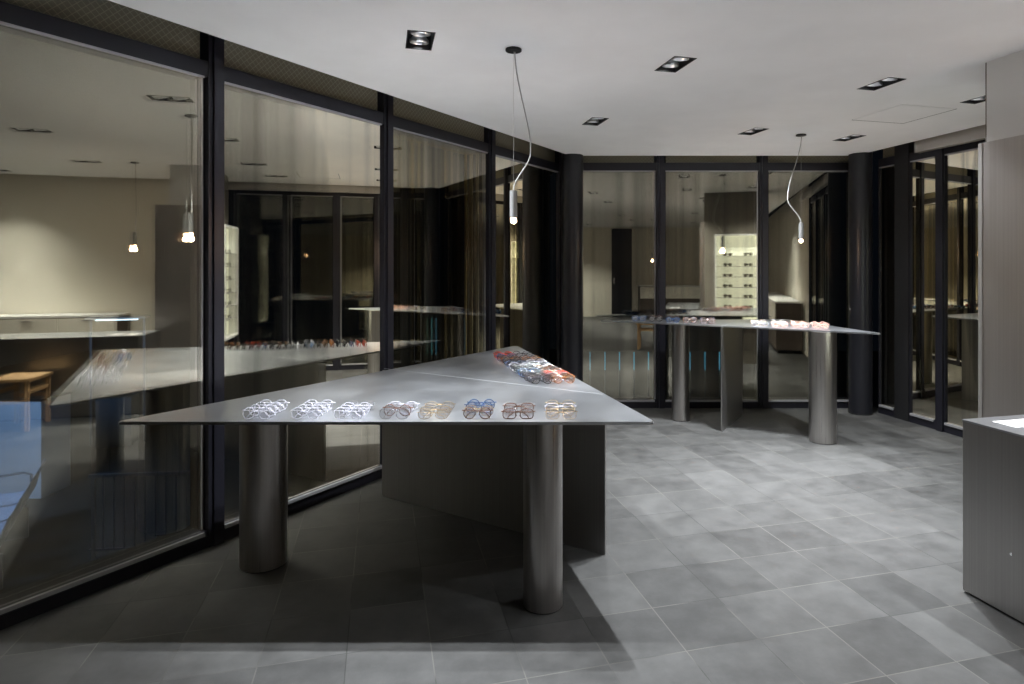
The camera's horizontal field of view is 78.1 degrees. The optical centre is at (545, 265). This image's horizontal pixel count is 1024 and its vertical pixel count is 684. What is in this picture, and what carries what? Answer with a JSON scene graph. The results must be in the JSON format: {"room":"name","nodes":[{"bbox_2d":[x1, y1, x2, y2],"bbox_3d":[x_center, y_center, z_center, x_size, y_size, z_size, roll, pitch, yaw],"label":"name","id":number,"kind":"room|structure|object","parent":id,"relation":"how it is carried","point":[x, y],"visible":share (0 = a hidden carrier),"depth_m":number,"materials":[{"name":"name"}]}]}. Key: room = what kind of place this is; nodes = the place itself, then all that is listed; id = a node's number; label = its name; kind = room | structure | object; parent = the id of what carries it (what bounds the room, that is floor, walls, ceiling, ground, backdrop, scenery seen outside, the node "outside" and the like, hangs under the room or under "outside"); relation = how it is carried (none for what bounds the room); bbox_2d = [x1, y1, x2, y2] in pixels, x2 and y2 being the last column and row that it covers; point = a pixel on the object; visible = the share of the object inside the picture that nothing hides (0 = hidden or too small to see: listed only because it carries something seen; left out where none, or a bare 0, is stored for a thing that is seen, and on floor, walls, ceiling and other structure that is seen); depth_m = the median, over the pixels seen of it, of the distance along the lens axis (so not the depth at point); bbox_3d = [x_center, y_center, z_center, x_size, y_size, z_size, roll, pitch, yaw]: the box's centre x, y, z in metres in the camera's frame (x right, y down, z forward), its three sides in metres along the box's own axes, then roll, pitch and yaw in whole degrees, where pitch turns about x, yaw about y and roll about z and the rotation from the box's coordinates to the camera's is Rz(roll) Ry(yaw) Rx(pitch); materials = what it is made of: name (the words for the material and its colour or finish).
{"room":"shop","nodes":[
{"label":"shop","id":0,"kind":"room"},
{"bbox_2d":[0,0,223,629],"bbox_3d":[-2.014,0.080,2.724,0.168,2.655,1.214,0,0,30],"label":"window","id":1,"kind":"structure","parent":0,"point":[204,67],"depth_m":3.15,"materials":[{"name":"black metal"}]},
{"bbox_2d":[224,39,392,540],"bbox_3d":[-1.407,0.080,3.775,0.168,2.655,1.214,0,0,30],"label":"window","id":2,"kind":"structure","parent":0,"point":[345,127],"depth_m":3.92,"materials":[{"name":"clear glass"}]},
{"bbox_2d":[393,96,495,368],"bbox_3d":[-0.800,0.080,4.826,0.168,2.655,1.214,0,0,30],"label":"window","id":3,"kind":"structure","parent":0,"point":[444,165],"depth_m":4.79,"materials":[{"name":"clear glass"}]},
{"bbox_2d":[0,407,1023,683],"bbox_3d":[-0.135,1.497,0.713,12.830,0.180,11.354,0,0,0],"label":"floor","id":4,"kind":"structure","parent":0,"point":[754,550],"depth_m":2.68,"materials":[{"name":"tile"}]},
{"bbox_2d":[119,346,652,613],"bbox_3d":[-0.646,1.017,3.740,2.160,0.780,2.410,0,0,0],"label":"display table","id":5,"kind":"object","parent":4,"relation":"on","point":[543,479],"visible":0.98,"depth_m":3.07,"materials":[{"name":"metal"}]},
{"bbox_2d":[242,407,272,418],"bbox_3d":[-1.186,0.604,2.591,0.130,0.049,0.029,0,0,1],"label":"eyeglasses","id":6,"kind":"object","parent":5,"relation":"on","point":[253,410],"visible":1,"depth_m":2.58,"materials":[{"name":"grey"}]},
{"bbox_2d":[249,404,278,415],"bbox_3d":[-1.184,0.604,2.643,0.130,0.049,0.029,0,0,1],"label":"eyeglasses","id":7,"kind":"object","parent":5,"relation":"on","point":[259,407],"visible":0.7,"depth_m":2.64,"materials":[{"name":"grey plastic"}]},
{"bbox_2d":[255,402,283,412],"bbox_3d":[-1.185,0.604,2.695,0.130,0.049,0.029,0,0,2],"label":"eyeglasses","id":8,"kind":"object","parent":5,"relation":"on","point":[265,405],"visible":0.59,"depth_m":2.69,"materials":[{"name":"grey plastic"}]},
{"bbox_2d":[260,399,289,409],"bbox_3d":[-1.185,0.605,2.747,0.136,0.047,0.029,0,0,2],"label":"eyeglasses","id":9,"kind":"object","parent":5,"relation":"on","point":[270,402],"visible":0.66,"depth_m":2.74,"materials":[{"name":"grey"}]},
{"bbox_2d":[290,407,321,418],"bbox_3d":[-0.986,0.604,2.591,0.130,0.049,0.029,0,0,1],"label":"eyeglasses","id":10,"kind":"object","parent":5,"relation":"on","point":[302,410],"visible":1,"depth_m":2.58,"materials":[{"name":"grey plastic"}]},
{"bbox_2d":[297,404,326,415],"bbox_3d":[-0.985,0.604,2.643,0.130,0.049,0.029,0,0,1],"label":"eyeglasses","id":11,"kind":"object","parent":5,"relation":"on","point":[306,407],"visible":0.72,"depth_m":2.64,"materials":[{"name":"grey plastic"}]},
{"bbox_2d":[302,402,330,412],"bbox_3d":[-0.983,0.604,2.695,0.130,0.049,0.029,0,0,-1],"label":"eyeglasses","id":12,"kind":"object","parent":5,"relation":"on","point":[305,402],"visible":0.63,"depth_m":2.69,"materials":[{"name":"grey plastic"}]},
{"bbox_2d":[305,399,335,409],"bbox_3d":[-0.985,0.605,2.747,0.136,0.047,0.029,0,0,1],"label":"eyeglasses","id":13,"kind":"object","parent":5,"relation":"on","point":[316,402],"visible":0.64,"depth_m":2.74,"materials":[{"name":"grey"}]},
{"bbox_2d":[333,407,365,418],"bbox_3d":[-0.808,0.605,2.591,0.136,0.047,0.029,0,0,1],"label":"eyeglasses","id":14,"kind":"object","parent":5,"relation":"on","point":[345,410],"visible":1,"depth_m":2.58,"materials":[{"name":"grey plastic"}]},
{"bbox_2d":[338,405,369,415],"bbox_3d":[-0.805,0.605,2.643,0.136,0.047,0.029,0,0,1],"label":"eyeglasses","id":15,"kind":"object","parent":5,"relation":"on","point":[342,405],"visible":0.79,"depth_m":2.64,"materials":[{"name":"grey plastic"}]},
{"bbox_2d":[342,402,372,412],"bbox_3d":[-0.808,0.605,2.695,0.136,0.047,0.029,0,0,1],"label":"eyeglasses","id":16,"kind":"object","parent":5,"relation":"on","point":[353,405],"visible":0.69,"depth_m":2.69,"materials":[{"name":"grey plastic"}]},
{"bbox_2d":[346,401,376,409],"bbox_3d":[-0.807,0.607,2.746,0.140,0.041,0.026,0,0,-1],"label":"eyeglasses","id":17,"kind":"object","parent":5,"relation":"on","point":[374,403],"visible":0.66,"depth_m":2.75,"materials":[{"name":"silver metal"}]},
{"bbox_2d":[380,408,408,418],"bbox_3d":[-0.622,0.605,2.591,0.134,0.045,0.027,0,0,0],"label":"eyeglasses","id":18,"kind":"object","parent":5,"relation":"on","point":[383,408],"visible":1,"depth_m":2.59,"materials":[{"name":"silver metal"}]},
{"bbox_2d":[383,404,412,415],"bbox_3d":[-0.622,0.604,2.643,0.130,0.049,0.029,0,0,1],"label":"eyeglasses","id":19,"kind":"object","parent":5,"relation":"on","point":[393,407],"visible":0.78,"depth_m":2.64,"materials":[{"name":"brown"}]},
{"bbox_2d":[385,402,416,412],"bbox_3d":[-0.620,0.605,2.695,0.134,0.045,0.027,0,0,0],"label":"eyeglasses","id":20,"kind":"object","parent":5,"relation":"on","point":[392,402],"visible":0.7,"depth_m":2.69,"materials":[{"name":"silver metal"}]},
{"bbox_2d":[387,401,419,409],"bbox_3d":[-0.620,0.608,2.746,0.142,0.041,0.028,0,0,0],"label":"eyeglasses","id":21,"kind":"object","parent":5,"relation":"on","point":[392,401],"visible":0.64,"depth_m":2.74,"materials":[{"name":"grey plastic"}]},
{"bbox_2d":[416,410,448,418],"bbox_3d":[-0.463,0.609,2.590,0.140,0.038,0.026,0,0,-2],"label":"eyeglasses","id":22,"kind":"object","parent":5,"relation":"on","point":[429,412],"visible":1,"depth_m":2.58,"materials":[{"name":"gold metal"}]},
{"bbox_2d":[419,406,449,415],"bbox_3d":[-0.463,0.607,2.642,0.140,0.041,0.026,0,0,1],"label":"eyeglasses","id":23,"kind":"object","parent":5,"relation":"on","point":[423,406],"visible":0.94,"depth_m":2.64,"materials":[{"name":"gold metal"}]},
{"bbox_2d":[422,404,454,412],"bbox_3d":[-0.461,0.609,2.694,0.140,0.038,0.026,0,0,1],"label":"eyeglasses","id":24,"kind":"object","parent":5,"relation":"on","point":[427,404],"visible":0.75,"depth_m":2.69,"materials":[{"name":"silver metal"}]},
{"bbox_2d":[462,407,492,418],"bbox_3d":[-0.281,0.604,2.591,0.130,0.049,0.030,0,0,1],"label":"eyeglasses","id":25,"kind":"object","parent":5,"relation":"on","point":[473,410],"visible":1,"depth_m":2.59,"materials":[{"name":"brown plastic"}]},
{"bbox_2d":[464,402,494,412],"bbox_3d":[-0.285,0.604,2.695,0.130,0.049,0.029,0,0,0],"label":"eyeglasses","id":26,"kind":"object","parent":5,"relation":"on","point":[468,402],"visible":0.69,"depth_m":2.69,"materials":[{"name":"blue plastic"}]},
{"bbox_2d":[465,405,493,415],"bbox_3d":[-0.280,0.605,2.643,0.134,0.045,0.027,0,0,1],"label":"eyeglasses","id":27,"kind":"object","parent":5,"relation":"on","point":[468,405],"visible":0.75,"depth_m":2.64,"materials":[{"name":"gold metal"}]},
{"bbox_2d":[467,399,495,409],"bbox_3d":[-0.280,0.604,2.747,0.130,0.049,0.029,0,0,0],"label":"eyeglasses","id":28,"kind":"object","parent":5,"relation":"on","point":[478,402],"visible":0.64,"depth_m":2.74,"materials":[{"name":"blue plastic"}]},
{"bbox_2d":[493,351,511,357],"bbox_3d":[-0.294,0.605,4.293,0.136,0.047,0.029,0,0,-6],"label":"eyeglasses","id":29,"kind":"object","parent":5,"relation":"on","point":[506,352],"visible":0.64,"depth_m":4.29,"materials":[{"name":"red plastic"}]},
{"bbox_2d":[502,357,518,364],"bbox_3d":[-0.216,0.604,4.013,0.130,0.049,0.029,0,0,-6],"label":"eyeglasses","id":30,"kind":"object","parent":5,"relation":"on","point":[505,357],"visible":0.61,"depth_m":4.01,"materials":[{"name":"black"}]},
{"bbox_2d":[507,360,526,367],"bbox_3d":[-0.175,0.604,3.872,0.130,0.049,0.029,0,0,-7],"label":"eyeglasses","id":31,"kind":"object","parent":5,"relation":"on","point":[520,362],"visible":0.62,"depth_m":3.87,"materials":[{"name":"black plastic"}]},
{"bbox_2d":[501,408,534,418],"bbox_3d":[-0.115,0.607,2.591,0.142,0.043,0.028,0,0,0],"label":"eyeglasses","id":32,"kind":"object","parent":5,"relation":"on","point":[503,411],"visible":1,"depth_m":2.58,"materials":[{"name":"brown"}]},
{"bbox_2d":[502,403,535,412],"bbox_3d":[-0.116,0.607,2.695,0.142,0.043,0.028,0,0,0],"label":"eyeglasses","id":33,"kind":"object","parent":5,"relation":"on","point":[516,406],"visible":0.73,"depth_m":2.69,"materials":[{"name":"brown"}]},
{"bbox_2d":[502,407,535,415],"bbox_3d":[-0.114,0.609,2.642,0.140,0.038,0.026,0,0,1],"label":"eyeglasses","id":34,"kind":"object","parent":5,"relation":"on","point":[507,407],"visible":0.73,"depth_m":2.64,"materials":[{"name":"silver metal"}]},
{"bbox_2d":[512,364,533,371],"bbox_3d":[-0.133,0.605,3.732,0.136,0.047,0.029,0,0,-8],"label":"eyeglasses","id":35,"kind":"object","parent":5,"relation":"on","point":[516,364],"visible":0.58,"depth_m":3.73,"materials":[{"name":"black"}]},
{"bbox_2d":[513,366,535,373],"bbox_3d":[-0.122,0.607,3.685,0.142,0.043,0.028,0,0,-4],"label":"eyeglasses","id":36,"kind":"object","parent":5,"relation":"on","point":[516,366],"visible":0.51,"depth_m":3.68,"materials":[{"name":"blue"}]},
{"bbox_2d":[517,368,539,374],"bbox_3d":[-0.097,0.605,3.592,0.136,0.047,0.029,0,0,-8],"label":"eyeglasses","id":37,"kind":"object","parent":5,"relation":"on","point":[531,370],"visible":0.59,"depth_m":3.59,"materials":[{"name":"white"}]},
{"bbox_2d":[519,370,542,377],"bbox_3d":[-0.083,0.607,3.545,0.142,0.043,0.028,0,0,-8],"label":"eyeglasses","id":38,"kind":"object","parent":5,"relation":"on","point":[522,370],"visible":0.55,"depth_m":3.54,"materials":[{"name":"black"}]},
{"bbox_2d":[523,370,544,378],"bbox_3d":[-0.069,0.604,3.498,0.130,0.049,0.029,0,0,-4],"label":"eyeglasses","id":39,"kind":"object","parent":5,"relation":"on","point":[527,370],"visible":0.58,"depth_m":3.50,"materials":[{"name":"black plastic"}]},
{"bbox_2d":[523,373,546,380],"bbox_3d":[-0.056,0.607,3.451,0.142,0.043,0.028,0,0,-4],"label":"eyeglasses","id":40,"kind":"object","parent":5,"relation":"on","point":[526,373],"visible":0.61,"depth_m":3.45,"materials":[{"name":"black plastic"}]},
{"bbox_2d":[525,358,544,363],"bbox_3d":[-0.074,0.605,3.986,0.136,0.047,0.029,0,0,-8],"label":"eyeglasses","id":41,"kind":"object","parent":5,"relation":"on","point":[527,358],"visible":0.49,"depth_m":3.99,"materials":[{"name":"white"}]},
{"bbox_2d":[526,374,550,382],"bbox_3d":[-0.041,0.605,3.405,0.136,0.047,0.029,0,0,-6],"label":"eyeglasses","id":42,"kind":"object","parent":5,"relation":"on","point":[529,374],"visible":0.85,"depth_m":3.40,"materials":[{"name":"black plastic"}]},
{"bbox_2d":[529,375,551,383],"bbox_3d":[-0.025,0.604,3.358,0.130,0.049,0.029,0,0,-7],"label":"eyeglasses","id":43,"kind":"object","parent":5,"relation":"on","point":[538,377],"visible":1,"depth_m":3.35,"materials":[{"name":"black"}]},
{"bbox_2d":[530,362,551,367],"bbox_3d":[-0.035,0.607,3.845,0.142,0.043,0.028,0,0,-6],"label":"eyeglasses","id":44,"kind":"object","parent":5,"relation":"on","point":[531,362],"visible":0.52,"depth_m":3.85,"materials":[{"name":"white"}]},
{"bbox_2d":[535,365,555,371],"bbox_3d":[-0.006,0.608,3.751,0.142,0.041,0.028,0,0,-8],"label":"eyeglasses","id":45,"kind":"object","parent":5,"relation":"on","point":[548,366],"visible":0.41,"depth_m":3.74,"materials":[{"name":"white plastic"}]},
{"bbox_2d":[538,366,558,371],"bbox_3d":[0.016,0.605,3.658,0.136,0.047,0.029,0,0,-8],"label":"eyeglasses","id":46,"kind":"object","parent":5,"relation":"on","point":[551,368],"visible":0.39,"depth_m":3.66,"materials":[{"name":"plastic"}]},
{"bbox_2d":[541,368,562,374],"bbox_3d":[0.034,0.607,3.611,0.142,0.043,0.028,0,0,-7],"label":"eyeglasses","id":47,"kind":"object","parent":5,"relation":"on","point":[543,368],"visible":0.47,"depth_m":3.61,"materials":[{"name":"plastic"}]},
{"bbox_2d":[544,370,564,375],"bbox_3d":[0.045,0.608,3.564,0.142,0.041,0.028,0,0,-6],"label":"eyeglasses","id":48,"kind":"object","parent":5,"relation":"on","point":[546,370],"visible":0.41,"depth_m":3.56,"materials":[{"name":"red"}]},
{"bbox_2d":[547,373,569,379],"bbox_3d":[0.070,0.607,3.471,0.140,0.041,0.026,0,0,-5],"label":"eyeglasses","id":49,"kind":"object","parent":5,"relation":"on","point":[561,374],"visible":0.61,"depth_m":3.46,"materials":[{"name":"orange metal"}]},
{"bbox_2d":[544,403,576,412],"bbox_3d":[0.061,0.607,2.695,0.142,0.043,0.028,0,0,0],"label":"eyeglasses","id":50,"kind":"object","parent":5,"relation":"on","point":[562,406],"visible":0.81,"depth_m":2.69,"materials":[{"name":"grey plastic"}]},
{"bbox_2d":[546,405,574,415],"bbox_3d":[0.059,0.605,2.643,0.134,0.045,0.027,0,0,-1],"label":"eyeglasses","id":51,"kind":"object","parent":5,"relation":"on","point":[549,405],"visible":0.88,"depth_m":2.64,"materials":[{"name":"gold metal"}]},
{"bbox_2d":[545,400,575,409],"bbox_3d":[0.063,0.605,2.747,0.134,0.045,0.027,0,0,2],"label":"eyeglasses","id":52,"kind":"object","parent":5,"relation":"on","point":[549,400],"visible":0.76,"depth_m":2.74,"materials":[{"name":"gold metal"}]},
{"bbox_2d":[544,409,577,418],"bbox_3d":[0.062,0.607,2.590,0.140,0.041,0.026,0,0,-1],"label":"eyeglasses","id":53,"kind":"object","parent":5,"relation":"on","point":[563,412],"visible":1,"depth_m":2.59,"materials":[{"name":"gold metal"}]},
{"bbox_2d":[550,374,574,381],"bbox_3d":[0.087,0.607,3.424,0.142,0.043,0.028,0,0,-4],"label":"eyeglasses","id":54,"kind":"object","parent":5,"relation":"on","point":[552,374],"visible":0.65,"depth_m":3.42,"materials":[{"name":"plastic"}]},
{"bbox_2d":[552,374,575,382],"bbox_3d":[0.096,0.604,3.378,0.130,0.049,0.030,0,0,-4],"label":"eyeglasses","id":55,"kind":"object","parent":5,"relation":"on","point":[556,374],"visible":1,"depth_m":3.37,"materials":[{"name":"orange plastic"}]},
{"bbox_2d":[601,319,880,444],"bbox_3d":[1.762,0.959,5.783,2.338,0.896,1.011,0,0,30],"label":"display table","id":56,"kind":"object","parent":4,"relation":"on","point":[822,341],"visible":0.99,"depth_m":5.39,"materials":[{"name":"metal"}]},
{"bbox_2d":[700,317,713,321],"bbox_3d":[1.465,0.490,5.723,0.136,0.047,0.029,0,0,6],"label":"eyeglasses","id":57,"kind":"object","parent":56,"relation":"on","point":[702,318],"visible":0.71,"depth_m":5.72,"materials":[{"name":"brown"}]},
{"bbox_2d":[752,321,767,325],"bbox_3d":[1.834,0.492,5.402,0.140,0.041,0.027,0,0,8],"label":"eyeglasses","id":58,"kind":"object","parent":56,"relation":"on","point":[753,321],"visible":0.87,"depth_m":5.39,"materials":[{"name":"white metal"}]},
{"bbox_2d":[773,322,787,326],"bbox_3d":[1.967,0.490,5.290,0.136,0.047,0.029,0,0,3],"label":"eyeglasses","id":59,"kind":"object","parent":56,"relation":"on","point":[778,322],"visible":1,"depth_m":5.29,"materials":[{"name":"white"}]},
{"bbox_2d":[793,323,808,327],"bbox_3d":[2.115,0.492,5.231,0.142,0.043,0.028,0,0,7],"label":"eyeglasses","id":60,"kind":"object","parent":56,"relation":"on","point":[793,323],"visible":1,"depth_m":5.23,"materials":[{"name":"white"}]},
{"bbox_2d":[814,323,829,328],"bbox_3d":[2.262,0.489,5.173,0.130,0.049,0.029,0,0,7],"label":"eyeglasses","id":61,"kind":"object","parent":56,"relation":"on","point":[815,323],"visible":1,"depth_m":5.17,"materials":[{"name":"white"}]},
{"bbox_2d":[962,415,1023,622],"bbox_3d":[2.284,1.034,1.945,0.552,0.745,1.750,0,0,-15],"label":"counter","id":62,"kind":"object","parent":4,"relation":"on","point":[993,452],"depth_m":2.58,"materials":[{"name":"metal"}]},
{"bbox_2d":[962,415,1023,436],"bbox_3d":[2.285,0.666,1.946,0.550,0.008,1.750,0,0,-15],"label":"countertop","id":63,"kind":"structure","parent":62,"relation":"on","point":[987,422],"depth_m":2.65,"materials":[{"name":"metal"}]},
{"bbox_2d":[993,419,1023,427],"bbox_3d":[1.992,0.661,2.649,0.170,0.002,0.100,0,0,-15],"label":"paper sheet","id":64,"kind":"object","parent":62,"relation":"on","point":[1019,422],"visible":1,"depth_m":2.66,"materials":[{"name":"white paper"}]},
{"bbox_2d":[496,131,560,369],"bbox_3d":[-0.194,0.080,5.877,0.168,2.655,1.214,0,0,30],"label":"window","id":65,"kind":"structure","parent":0,"point":[528,250],"depth_m":5.86,"materials":[{"name":"glass"}]},
{"bbox_2d":[109,0,1023,155],"bbox_3d":[-0.179,-1.095,0.481,11.763,0.050,11.257,0,0,0],"label":"ceiling","id":66,"kind":"structure","parent":0,"point":[787,68],"depth_m":3.28,"materials":[{"name":"paint"}]},
{"bbox_2d":[405,30,435,50],"bbox_3d":[-0.598,-1.106,2.989,0.126,0.077,0.246,0,0,-15],"label":"recessed light","id":67,"kind":"object","parent":66,"relation":"in","point":[419,40],"visible":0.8,"depth_m":3.06,"materials":[{"name":"black metal"}]},
{"bbox_2d":[505,46,530,223],"bbox_3d":[-0.136,-0.640,3.106,0.128,0.860,0.080,0,0,0],"label":"pendant lamp","id":68,"kind":"object","parent":66,"relation":"hanging from","point":[514,50],"visible":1,"depth_m":3.10,"materials":[{"name":"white metal"}]},
{"bbox_2d":[582,117,608,125],"bbox_3d":[0.363,-1.106,4.664,0.126,0.077,0.246,0,0,-15],"label":"recessed light","id":69,"kind":"object","parent":66,"relation":"in","point":[594,121],"visible":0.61,"depth_m":4.70,"materials":[{"name":"black metal"}]},
{"bbox_2d":[654,56,696,72],"bbox_3d":[0.685,-1.106,3.345,0.126,0.077,0.246,0,0,-15],"label":"recessed light","id":70,"kind":"object","parent":66,"relation":"in","point":[676,63],"visible":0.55,"depth_m":3.37,"materials":[{"name":"black metal"}]},
{"bbox_2d":[738,128,767,134],"bbox_3d":[1.646,-1.106,5.010,0.126,0.077,0.246,0,0,-15],"label":"recessed light","id":71,"kind":"object","parent":66,"relation":"in","point":[754,130],"visible":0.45,"depth_m":5.04,"materials":[{"name":"black metal"}]},
{"bbox_2d":[787,133,805,242],"bbox_3d":[2.039,-0.630,5.125,0.152,0.880,0.080,0,0,0],"label":"pendant lamp","id":72,"kind":"object","parent":66,"relation":"hanging from","point":[801,225],"visible":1,"depth_m":5.12,"materials":[{"name":"silver metal"}]},
{"bbox_2d":[832,135,865,140],"bbox_3d":[2.533,-1.106,5.266,0.126,0.077,0.246,0,0,-15],"label":"recessed light","id":73,"kind":"object","parent":66,"relation":"in","point":[850,137],"visible":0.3,"depth_m":5.31,"materials":[{"name":"black metal"}]},
{"bbox_2d":[858,77,905,90],"bbox_3d":[1.969,-1.106,3.703,0.126,0.077,0.246,0,0,-15],"label":"recessed light","id":74,"kind":"object","parent":66,"relation":"in","point":[887,81],"visible":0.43,"depth_m":3.73,"materials":[{"name":"black metal"}]},
{"bbox_2d":[853,104,953,122],"bbox_3d":[2.520,-1.079,4.455,0.470,0.018,0.470,0,0,-15],"label":"access hatch","id":75,"kind":"object","parent":66,"relation":"attached to","point":[901,113],"visible":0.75,"depth_m":4.42,"materials":[{"name":"paint"}]},
{"bbox_2d":[914,125,984,152],"bbox_3d":[3.537,-1.038,4.318,0.066,0.116,2.408,0,0,-15],"label":"soffit","id":76,"kind":"object","parent":66,"relation":"attached to","point":[974,134],"visible":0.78,"depth_m":5.13,"materials":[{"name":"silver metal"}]},
{"bbox_2d":[960,96,984,103],"bbox_3d":[2.800,-1.106,4.020,0.126,0.077,0.246,0,0,-15],"label":"recessed light","id":77,"kind":"object","parent":66,"relation":"in","point":[982,98],"visible":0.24,"depth_m":4.12,"materials":[{"name":"black metal"}]},
{"bbox_2d":[561,153,582,381],"bbox_3d":[0.255,0.077,6.100,0.216,2.660,0.216,0,0,0],"label":"column","id":78,"kind":"structure","parent":0,"point":[571,164],"depth_m":6.01,"materials":[{"name":"black metal"}]},
{"bbox_2d":[583,156,664,407],"bbox_3d":[0.751,0.080,6.306,0.842,2.655,0.168,0,0,0],"label":"window","id":79,"kind":"structure","parent":0,"point":[657,168],"depth_m":6.24,"materials":[{"name":"black metal"}]},
{"bbox_2d":[665,156,767,407],"bbox_3d":[1.681,0.080,6.306,1.020,2.655,0.168,0,0,0],"label":"window","id":80,"kind":"structure","parent":0,"point":[759,168],"depth_m":6.24,"materials":[{"name":"black metal"}]},
{"bbox_2d":[768,156,847,407],"bbox_3d":[2.621,0.080,6.305,0.858,2.655,0.150,0,0,0],"label":"window","id":81,"kind":"structure","parent":0,"point":[773,402],"depth_m":6.24,"materials":[{"name":"black metal"}]},
{"bbox_2d":[848,151,872,415],"bbox_3d":[3.010,0.077,6.030,0.216,2.660,0.216,0,0,0],"label":"column","id":82,"kind":"structure","parent":0,"point":[860,165],"depth_m":5.94,"materials":[{"name":"black metal"}]},
{"bbox_2d":[878,146,893,416],"bbox_3d":[3.276,0.080,5.961,0.150,2.655,0.200,0,0,-15],"label":"window","id":83,"kind":"structure","parent":0,"point":[886,164],"depth_m":5.96,"materials":[{"name":"black metal"}]},
{"bbox_2d":[894,142,913,421],"bbox_3d":[3.307,0.077,5.784,0.110,2.660,0.160,0,0,-15],"label":"window frame","id":84,"kind":"structure","parent":0,"point":[901,152],"depth_m":5.76,"materials":[{"name":"black metal"}]},
{"bbox_2d":[909,148,943,431],"bbox_3d":[3.390,0.080,5.531,0.168,2.655,0.360,0,0,-15],"label":"window","id":85,"kind":"structure","parent":0,"point":[926,169],"depth_m":5.51,"materials":[{"name":"clear glass"}]},
{"bbox_2d":[944,140,984,437],"bbox_3d":[3.504,0.080,5.098,0.168,2.655,0.535,0,0,-15],"label":"window","id":86,"kind":"structure","parent":0,"point":[960,161],"depth_m":5.22,"materials":[{"name":"clear glass"}]},
{"bbox_2d":[987,50,1023,141],"bbox_3d":[2.776,0.169,3.230,0.860,2.477,0.380,0,0,-15],"label":"wall pillar","id":87,"kind":"structure","parent":0,"point":[1005,74],"depth_m":3.21,"materials":[{"name":"paint"}]},
{"bbox_2d":[985,62,986,141],"bbox_3d":[2.727,0.169,3.418,0.860,2.473,0.008,0,0,-15],"label":"trim","id":88,"kind":"structure","parent":87,"relation":"attached to","point":[986,62],"depth_m":3.31,"materials":[{"name":"grey paint"}]},
{"bbox_2d":[978,135,1023,417],"bbox_3d":[2.345,0.384,3.055,0.053,2.046,0.500,0,0,-15],"label":"wall panel","id":89,"kind":"object","parent":87,"relation":"attached to","point":[1001,161],"visible":0.57,"depth_m":3.17,"materials":[{"name":"silver metal"}]},
{"label":"outside","id":90,"kind":"structure","parent":0,"visible":0},
{"bbox_2d":[0,351,878,593],"bbox_3d":[-1.000,3.007,7.000,30.000,0.100,30.000,0,0,0],"label":"ground","id":91,"kind":"structure","parent":90,"point":[58,540],"depth_m":13.95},
{"bbox_2d":[0,459,45,589],"bbox_3d":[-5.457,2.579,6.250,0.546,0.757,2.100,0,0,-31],"label":"chair","id":92,"kind":"object","parent":91,"relation":"on","point":[14,517],"visible":1,"depth_m":6.78,"materials":[{"name":"silver metal"}]},
{"bbox_2d":[0,391,72,498],"bbox_3d":[-6.757,2.322,8.250,0.720,1.270,0.530,0,0,0],"label":"cabinet","id":93,"kind":"object","parent":91,"relation":"on","point":[35,426],"visible":0.98,"depth_m":8.00,"materials":[{"name":"grey"}]},
{"bbox_2d":[85,315,149,448],"bbox_3d":[-7.133,1.900,10.500,0.850,2.114,0.500,0,0,-20],"label":"kiosk","id":94,"kind":"object","parent":91,"relation":"on","point":[110,408],"visible":0.99,"depth_m":10.32,"materials":[{"name":"silver metal"}]},
{"bbox_2d":[95,319,137,320],"bbox_3d":[-7.116,0.893,10.453,0.600,0.020,0.030,0,0,-20],"label":"strip light","id":95,"kind":"object","parent":94,"relation":"attached to","point":[103,319],"depth_m":10.42,"materials":[{"name":"white plastic"}]},
{"bbox_2d":[88,470,189,560],"bbox_3d":[-3.944,2.519,6.366,1.250,0.875,0.030,0,0,-7],"label":"railing","id":96,"kind":"object","parent":91,"relation":"on","point":[93,477],"visible":0.59,"depth_m":6.33,"materials":[{"name":"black metal"}]},
{"bbox_2d":[589,352,590,385],"bbox_3d":[0.601,2.066,8.600,0.020,1.783,0.020,0,0,0],"label":"light post","id":97,"kind":"object","parent":91,"relation":"on","point":[589,352],"visible":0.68,"depth_m":8.59,"materials":[{"name":"silver metal"}]},
{"bbox_2d":[604,352,605,393],"bbox_3d":[0.805,2.066,8.600,0.020,1.783,0.020,0,0,0],"label":"light post","id":98,"kind":"object","parent":91,"relation":"on","point":[604,352],"visible":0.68,"depth_m":8.59,"materials":[{"name":"silver metal"}]},
{"bbox_2d":[619,352,619,396],"bbox_3d":[1.003,2.066,8.600,0.020,1.783,0.020,0,0,0],"label":"light post","id":99,"kind":"object","parent":91,"relation":"on","point":[619,352],"visible":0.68,"depth_m":8.59,"materials":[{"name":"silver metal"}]},
{"bbox_2d":[633,352,634,396],"bbox_3d":[1.201,2.066,8.600,0.020,1.783,0.020,0,0,0],"label":"light post","id":100,"kind":"object","parent":91,"relation":"on","point":[633,352],"visible":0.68,"depth_m":8.59,"materials":[{"name":"silver metal"}]},
{"bbox_2d":[648,352,648,396],"bbox_3d":[1.399,2.066,8.600,0.020,1.783,0.020,0,0,0],"label":"light post","id":101,"kind":"object","parent":91,"relation":"on","point":[648,352],"visible":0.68,"depth_m":8.59,"materials":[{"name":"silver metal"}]},
{"bbox_2d":[689,352,690,396],"bbox_3d":[1.966,2.066,8.600,0.020,1.783,0.020,0,0,0],"label":"light post","id":102,"kind":"object","parent":91,"relation":"on","point":[689,352],"visible":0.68,"depth_m":8.59,"materials":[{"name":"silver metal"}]},
{"bbox_2d":[704,352,705,396],"bbox_3d":[2.171,2.066,8.600,0.020,1.783,0.020,0,0,0],"label":"light post","id":103,"kind":"object","parent":91,"relation":"on","point":[704,352],"visible":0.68,"depth_m":8.59,"materials":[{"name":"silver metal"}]},
{"bbox_2d":[719,352,719,396],"bbox_3d":[2.368,2.066,8.600,0.020,1.783,0.020,0,0,0],"label":"light post","id":104,"kind":"object","parent":91,"relation":"on","point":[719,352],"visible":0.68,"depth_m":8.59,"materials":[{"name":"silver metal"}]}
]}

